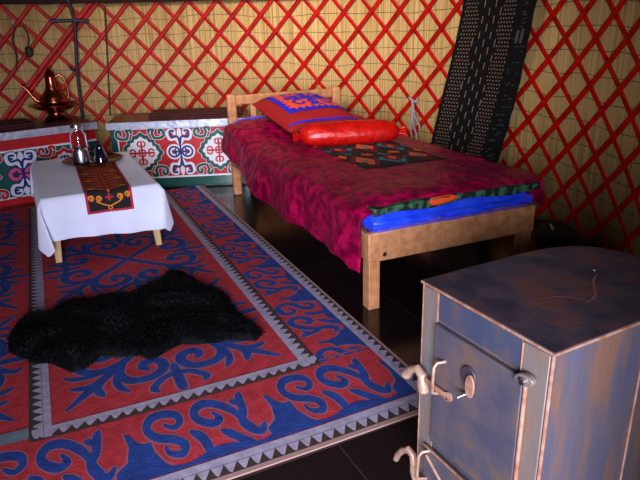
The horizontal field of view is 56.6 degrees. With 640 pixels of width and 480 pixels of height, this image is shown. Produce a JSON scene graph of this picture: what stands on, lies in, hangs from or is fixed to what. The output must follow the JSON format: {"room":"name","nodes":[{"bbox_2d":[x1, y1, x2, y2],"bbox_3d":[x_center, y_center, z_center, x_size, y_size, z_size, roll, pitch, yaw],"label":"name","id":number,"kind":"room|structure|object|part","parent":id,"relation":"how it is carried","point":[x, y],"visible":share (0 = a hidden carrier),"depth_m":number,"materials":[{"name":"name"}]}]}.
{"room":"traditional dwelling","nodes":[
{"label":"traditional dwelling","id":0,"kind":"room"},
{"bbox_2d":[0,183,597,479],"bbox_3d":[-0.940,0.377,2.321,6.400,0.060,6.400,-2,20,0],"label":"floor","id":1,"kind":"structure","parent":0,"point":[397,321],"depth_m":2.56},
{"bbox_2d":[0,116,97,207],"bbox_3d":[-2.116,-0.533,4.108,1.073,0.485,0.427,-17,25,-36],"label":"chest","id":2,"kind":"object","parent":1,"relation":"on","point":[19,147],"visible":0.49,"depth_m":3.98,"materials":[{"name":"multicoloured wood"}]},
{"bbox_2d":[0,118,35,129],"bbox_3d":[-2.273,-0.747,3.957,0.640,0.029,0.304,-17,25,-36],"label":"folded blanket","id":3,"kind":"object","parent":2,"relation":"on","point":[22,122],"visible":1,"depth_m":4.01,"materials":[{"name":"red fabric"}]},
{"bbox_3d":[-2.123,-0.738,4.035,1.064,0.050,0.422,-17,25,-36],"label":"lid","id":4,"kind":"part","parent":2,"relation":"part of","materials":[{"name":"brown paint"}]},
{"bbox_2d":[27,101,80,122],"bbox_3d":[-1.898,-0.919,4.271,0.356,0.117,0.356,-2,20,0],"label":"basin","id":5,"kind":"object","parent":2,"relation":"on","point":[54,114],"visible":0.92,"depth_m":4.22,"materials":[{"name":"brown metal"}]},
{"bbox_2d":[19,67,69,106],"bbox_3d":[-1.945,-1.079,4.212,0.296,0.280,0.200,-2,20,0],"label":"jug","id":6,"kind":"object","parent":5,"relation":"on","point":[52,96],"visible":0.94,"depth_m":4.17,"materials":[{"name":"brown metal"}]},
{"bbox_3d":[-2.033,-1.025,4.179,0.126,0.145,0.032,-8,21,-17],"label":"spout","id":7,"kind":"part","parent":6,"relation":"part of","materials":[{"name":"orange metal"}]},
{"bbox_3d":[-1.835,-1.095,4.236,0.080,0.180,0.017,-9,21,-20],"label":"handle","id":8,"kind":"part","parent":6,"relation":"part of","materials":[{"name":"orange metal"}]},
{"bbox_3d":[-1.899,-0.952,4.259,0.356,0.047,0.356,-2,20,0],"label":"bowl","id":9,"kind":"part","parent":5,"relation":"part of","materials":[{"name":"orange metal"}]},
{"bbox_2d":[49,0,88,117],"bbox_3d":[-1.785,-1.153,4.417,0.266,1.422,0.121,-9,21,-19],"label":"iron stand","id":10,"kind":"object","parent":1,"relation":"on","point":[74,20],"visible":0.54,"depth_m":4.27,"materials":[{"name":"black metal"}]},
{"bbox_2d":[105,110,248,186],"bbox_3d":[-1.011,-0.681,4.432,0.983,0.485,0.426,-3,20,-5],"label":"chest","id":11,"kind":"object","parent":1,"relation":"on","point":[181,151],"visible":0.81,"depth_m":4.23,"materials":[{"name":"multicoloured wood"}]},
{"bbox_3d":[-1.017,-0.886,4.359,0.974,0.050,0.422,-3,20,-5],"label":"lid","id":12,"kind":"part","parent":11,"relation":"part of","materials":[{"name":"brown paint"}]},
{"bbox_2d":[148,106,242,118],"bbox_3d":[-0.908,-0.945,4.399,0.660,0.029,0.294,-3,20,-5],"label":"folded blanket","id":13,"kind":"object","parent":11,"relation":"on","point":[216,111],"visible":0.91,"depth_m":4.29,"materials":[{"name":"red fabric"}]},
{"bbox_2d":[0,185,418,479],"bbox_3d":[-1.261,0.229,2.649,2.253,0.008,3.031,-10,22,-23],"label":"rug","id":14,"kind":"object","parent":1,"relation":"on","point":[317,378],"visible":0.8,"depth_m":1.97,"materials":[{"name":"red fabric"}]},
{"bbox_3d":[-1.856,0.261,2.607,1.130,0.007,2.623,-10,22,-23],"label":"panel","id":15,"kind":"part","parent":14,"relation":"part of","materials":[{"name":"red fabric"}]},
{"bbox_2d":[53,230,161,262],"bbox_3d":[-1.285,-0.224,3.390,0.562,0.332,0.980,-11,22,-24],"label":"table","id":16,"kind":"object","parent":14,"relation":"on","point":[157,235],"visible":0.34,"depth_m":2.94,"materials":[{"name":"brown wood"}]},
{"bbox_3d":[-1.298,-0.041,2.924,0.055,0.308,0.051,-11,22,-24],"label":"leg","id":17,"kind":"part","parent":16,"relation":"part of","materials":[{"name":"brown wood"}]},
{"bbox_2d":[30,151,173,256],"bbox_3d":[-1.287,-0.265,3.374,0.648,0.259,1.208,-11,22,-24],"label":"tablecloth","id":18,"kind":"object","parent":16,"relation":"on","point":[56,188],"visible":0.88,"depth_m":3.00,"materials":[{"name":"white fabric"}]},
{"bbox_2d":[75,162,133,214],"bbox_3d":[-1.227,-0.328,3.321,0.222,0.112,0.923,-10,22,-23],"label":"table runner","id":19,"kind":"object","parent":18,"relation":"on","point":[105,188],"visible":0.76,"depth_m":2.97,"materials":[{"name":"black fabric"}]},
{"bbox_2d":[62,153,122,166],"bbox_3d":[-1.343,-0.471,3.521,0.344,0.022,0.344,-2,20,0],"label":"serving tray","id":20,"kind":"object","parent":19,"relation":"on","point":[112,157],"visible":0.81,"depth_m":3.49,"materials":[{"name":"wood"}]},
{"bbox_2d":[69,123,89,163],"bbox_3d":[-1.409,-0.566,3.470,0.094,0.227,0.094,-2,20,0],"label":"glass jar","id":21,"kind":"object","parent":20,"relation":"on","point":[78,142],"visible":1,"depth_m":3.44,"materials":[{"name":"clear"}]},
{"bbox_3d":[-1.412,-0.662,3.435,0.068,0.022,0.068,-2,20,0],"label":"lid","id":22,"kind":"part","parent":21,"relation":"part of","materials":[{"name":"metal"}]},
{"bbox_3d":[-1.410,-0.591,3.461,0.092,0.130,0.092,-2,20,0],"label":"glass","id":23,"kind":"part","parent":21,"relation":"part of","materials":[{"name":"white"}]},
{"bbox_2d":[88,148,94,159],"bbox_3d":[-1.384,-0.515,3.573,0.068,0.060,0.068,-2,20,0],"label":"drinking glass","id":24,"kind":"object","parent":20,"relation":"on","point":[91,151],"visible":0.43,"depth_m":3.55,"materials":[{"name":"white"}]},
{"bbox_2d":[94,141,108,162],"bbox_3d":[-1.294,-0.520,3.488,0.084,0.123,0.084,-2,20,0],"label":"pot","id":25,"kind":"object","parent":20,"relation":"on","point":[100,156],"visible":1,"depth_m":3.47,"materials":[{"name":"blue ceramic"}]},
{"bbox_3d":[-0.878,-0.122,3.117,0.055,0.308,0.051,-11,22,-24],"label":"leg","id":26,"kind":"part","parent":16,"relation":"part of","materials":[{"name":"brown wood"}]},
{"bbox_2d":[3,269,265,372],"bbox_3d":[-0.728,0.316,2.281,0.862,0.050,0.790,-16,24,-34],"label":"sheepskin","id":27,"kind":"object","parent":14,"relation":"on","point":[172,310],"visible":1,"depth_m":2.23,"materials":[{"name":"black fur"}]},
{"bbox_3d":[-0.957,0.104,2.970,0.835,0.007,2.592,-10,22,-23],"label":"panel","id":28,"kind":"part","parent":14,"relation":"part of","materials":[{"name":"red fabric"}]},
{"bbox_2d":[0,0,463,152],"bbox_3d":[-1.217,-0.943,3.912,4.411,1.341,1.461,-4,20,-8],"label":"trellis section","id":29,"kind":"object","parent":1,"relation":"on","point":[67,37],"visible":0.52,"depth_m":4.33,"materials":[{"name":"red paint"}]},
{"bbox_2d":[12,25,33,67],"bbox_3d":[-2.105,-1.371,4.203,0.132,0.286,0.059,-6,21,-13],"label":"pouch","id":30,"kind":"object","parent":29,"relation":"hanging from","point":[28,51],"visible":1,"depth_m":4.20,"materials":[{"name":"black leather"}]},
{"bbox_2d":[104,6,110,115],"bbox_3d":[-1.593,-1.331,4.454,0.084,0.783,0.013,-7,21,-14],"label":"rope","id":31,"kind":"object","parent":29,"relation":"hanging from","point":[104,6],"visible":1,"depth_m":4.44,"materials":[{"name":"grey fabric"}]},
{"bbox_2d":[408,96,420,139],"bbox_3d":[0.645,-0.815,4.059,0.062,0.320,0.121,-8,21,-17],"label":"tie","id":32,"kind":"object","parent":29,"relation":"attached to","point":[409,97],"visible":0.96,"depth_m":4.03,"materials":[{"name":"grey"}]},
{"bbox_2d":[431,0,536,162],"bbox_3d":[0.950,-0.961,3.515,0.065,1.300,0.833,-13,23,-29],"label":"strip","id":33,"kind":"object","parent":29,"relation":"attached to","point":[478,99],"visible":0.81,"depth_m":3.52,"materials":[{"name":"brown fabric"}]},
{"bbox_2d":[226,87,534,309],"bbox_3d":[0.164,-0.396,3.287,0.824,0.675,1.994,-10,22,-22],"label":"bed","id":34,"kind":"object","parent":1,"relation":"on","point":[376,247],"visible":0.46,"depth_m":2.46,"materials":[{"name":"brown wood"}]},
{"bbox_3d":[-0.574,-0.632,3.988,0.060,0.675,0.045,-10,22,-22],"label":"headboard post","id":35,"kind":"part","parent":34,"relation":"part of","materials":[{"name":"brown wood"}]},
{"bbox_3d":[-0.236,-0.973,4.026,0.696,0.062,0.032,-10,22,-22],"label":"headboard rail","id":36,"kind":"part","parent":34,"relation":"part of","materials":[{"name":"brown wood"}]},
{"bbox_3d":[-0.193,-0.263,3.163,0.028,0.112,1.910,-10,22,-22],"label":"rail","id":37,"kind":"part","parent":34,"relation":"part of","materials":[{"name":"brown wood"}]},
{"bbox_3d":[0.118,-0.753,4.268,0.060,0.675,0.045,-10,22,-22],"label":"headboard post","id":38,"kind":"part","parent":34,"relation":"part of","materials":[{"name":"brown wood"}]},
{"bbox_3d":[0.207,0.176,2.395,0.050,0.207,0.055,-10,22,-22],"label":"leg","id":39,"kind":"part","parent":34,"relation":"part of","materials":[{"name":"brown wood"}]},
{"bbox_2d":[361,192,532,232],"bbox_3d":[0.174,-0.404,3.237,0.840,0.132,1.977,-10,22,-22],"label":"mattress","id":40,"kind":"object","parent":34,"relation":"on","point":[467,207],"visible":0.09,"depth_m":2.39,"materials":[{"name":"blue fabric"}]},
{"bbox_2d":[232,115,265,123],"bbox_3d":[-0.297,-0.788,3.993,0.620,0.110,0.075,-10,22,-22],"label":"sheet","id":41,"kind":"object","parent":40,"relation":"on","point":[263,116],"visible":0.15,"depth_m":3.90,"materials":[{"name":"blue fabric"}]},
{"bbox_2d":[282,160,540,217],"bbox_3d":[0.247,-0.410,3.055,0.800,0.044,1.609,-10,22,-22],"label":"quilt","id":42,"kind":"object","parent":40,"relation":"on","point":[435,201],"visible":0.2,"depth_m":2.34,"materials":[{"name":"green fabric"}]},
{"bbox_2d":[221,113,543,272],"bbox_3d":[0.172,-0.389,3.217,0.945,0.350,1.916,-10,22,-22],"label":"blanket","id":43,"kind":"object","parent":42,"relation":"on","point":[308,188],"visible":0.71,"depth_m":2.68,"materials":[{"name":"red fabric"}]},
{"bbox_2d":[253,93,357,132],"bbox_3d":[-0.093,-0.807,3.725,0.500,0.187,0.620,-10,22,-22],"label":"pillow","id":44,"kind":"object","parent":43,"relation":"on","point":[294,111],"visible":0.9,"depth_m":3.58,"materials":[{"name":"red fabric"}]},
{"bbox_3d":[-0.095,-0.852,3.776,0.437,0.138,0.483,-10,22,-22],"label":"ornament panel","id":45,"kind":"part","parent":44,"relation":"part of","materials":[{"name":"blue fabric"}]},
{"bbox_2d":[293,119,405,145],"bbox_3d":[0.163,-0.590,3.272,0.623,0.138,0.170,-5,20,-8],"label":"bolster","id":46,"kind":"object","parent":43,"relation":"on","point":[344,132],"visible":0.96,"depth_m":3.21,"materials":[{"name":"red fabric"}]},
{"bbox_2d":[314,141,443,168],"bbox_3d":[0.284,-0.451,3.053,0.458,0.017,0.630,-10,22,-22],"label":"mat","id":47,"kind":"object","parent":43,"relation":"on","point":[391,153],"visible":0.97,"depth_m":2.99,"materials":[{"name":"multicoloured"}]},
{"bbox_3d":[0.559,-0.035,2.468,0.824,0.122,0.034,-10,22,-22],"label":"foot rail","id":48,"kind":"part","parent":34,"relation":"part of","materials":[{"name":"brown wood"}]},
{"bbox_3d":[0.907,0.054,2.679,0.050,0.207,0.055,-10,22,-22],"label":"leg","id":49,"kind":"part","parent":34,"relation":"part of","materials":[{"name":"brown wood"}]},
{"bbox_2d":[393,246,639,479],"bbox_3d":[0.502,0.354,1.347,0.538,0.576,0.409,-12,22,-26],"label":"stove","id":50,"kind":"object","parent":1,"relation":"on","point":[529,367],"visible":1,"depth_m":1.15,"materials":[{"name":"metal"}]},
{"bbox_3d":[0.204,0.526,1.433,0.021,0.086,0.081,-15,24,-32],"label":"latch handle","id":51,"kind":"part","parent":50,"relation":"part of","materials":[{"name":"metal"}]},
{"bbox_3d":[0.212,0.301,1.325,0.027,0.060,0.082,-14,24,-31],"label":"latch handle","id":52,"kind":"part","parent":50,"relation":"part of","materials":[{"name":"metal"}]},
{"bbox_3d":[0.306,0.576,1.291,0.010,0.148,0.254,-12,22,-26],"label":"ash door","id":53,"kind":"part","parent":50,"relation":"part of","materials":[{"name":"metal"}]},
{"bbox_3d":[0.313,0.495,1.262,0.003,0.018,0.230,-12,22,-26],"label":"cross plate","id":54,"kind":"part","parent":50,"relation":"part of","materials":[{"name":"metal"}]},
{"bbox_3d":[0.306,0.348,1.196,0.010,0.296,0.240,-12,22,-26],"label":"fire door","id":55,"kind":"part","parent":50,"relation":"part of","materials":[{"name":"metal"}]},
{"bbox_3d":[0.303,0.171,1.145,0.003,0.059,0.227,-12,22,-26],"label":"head plate","id":56,"kind":"part","parent":50,"relation":"part of","materials":[{"name":"metal"}]},
{"bbox_3d":[0.365,0.385,1.091,0.008,0.288,0.008,-12,22,-26],"label":"hinge rod","id":57,"kind":"part","parent":50,"relation":"part of","materials":[{"name":"grey metal"}]},
{"bbox_3d":[0.522,0.093,1.236,0.498,0.006,0.352,-12,22,-26],"label":"plate","id":58,"kind":"part","parent":50,"relation":"part of","materials":[{"name":"metal"}]},
{"bbox_2d":[535,220,574,249],"bbox_3d":[1.157,-0.015,2.927,0.178,0.154,0.311,1,20,8],"label":"bag","id":59,"kind":"object","parent":1,"relation":"on","point":[550,233],"visible":0.69,"depth_m":2.84,"materials":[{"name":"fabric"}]},
{"bbox_2d":[501,0,639,254],"bbox_3d":[1.293,-0.504,2.523,0.270,1.340,2.126,-3,20,-4],"label":"trellis section","id":60,"kind":"object","parent":1,"relation":"on","point":[614,10],"visible":0.84,"depth_m":2.97,"materials":[{"name":"red paint"}]},
{"bbox_2d":[0,0,639,256],"bbox_3d":[-0.969,-0.677,2.936,4.824,1.500,3.544,-2,20,0],"label":"wall","id":61,"kind":"structure","parent":0,"point":[629,14],"depth_m":4.16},
{"bbox_2d":[0,0,213,3],"bbox_3d":[-0.984,-1.247,2.829,4.696,0.100,3.227,-2,20,0],"label":"trim","id":62,"kind":"structure","parent":61,"relation":"attached to","point":[1,1],"depth_m":4.24,"materials":[{"name":"fabric"}]}
]}

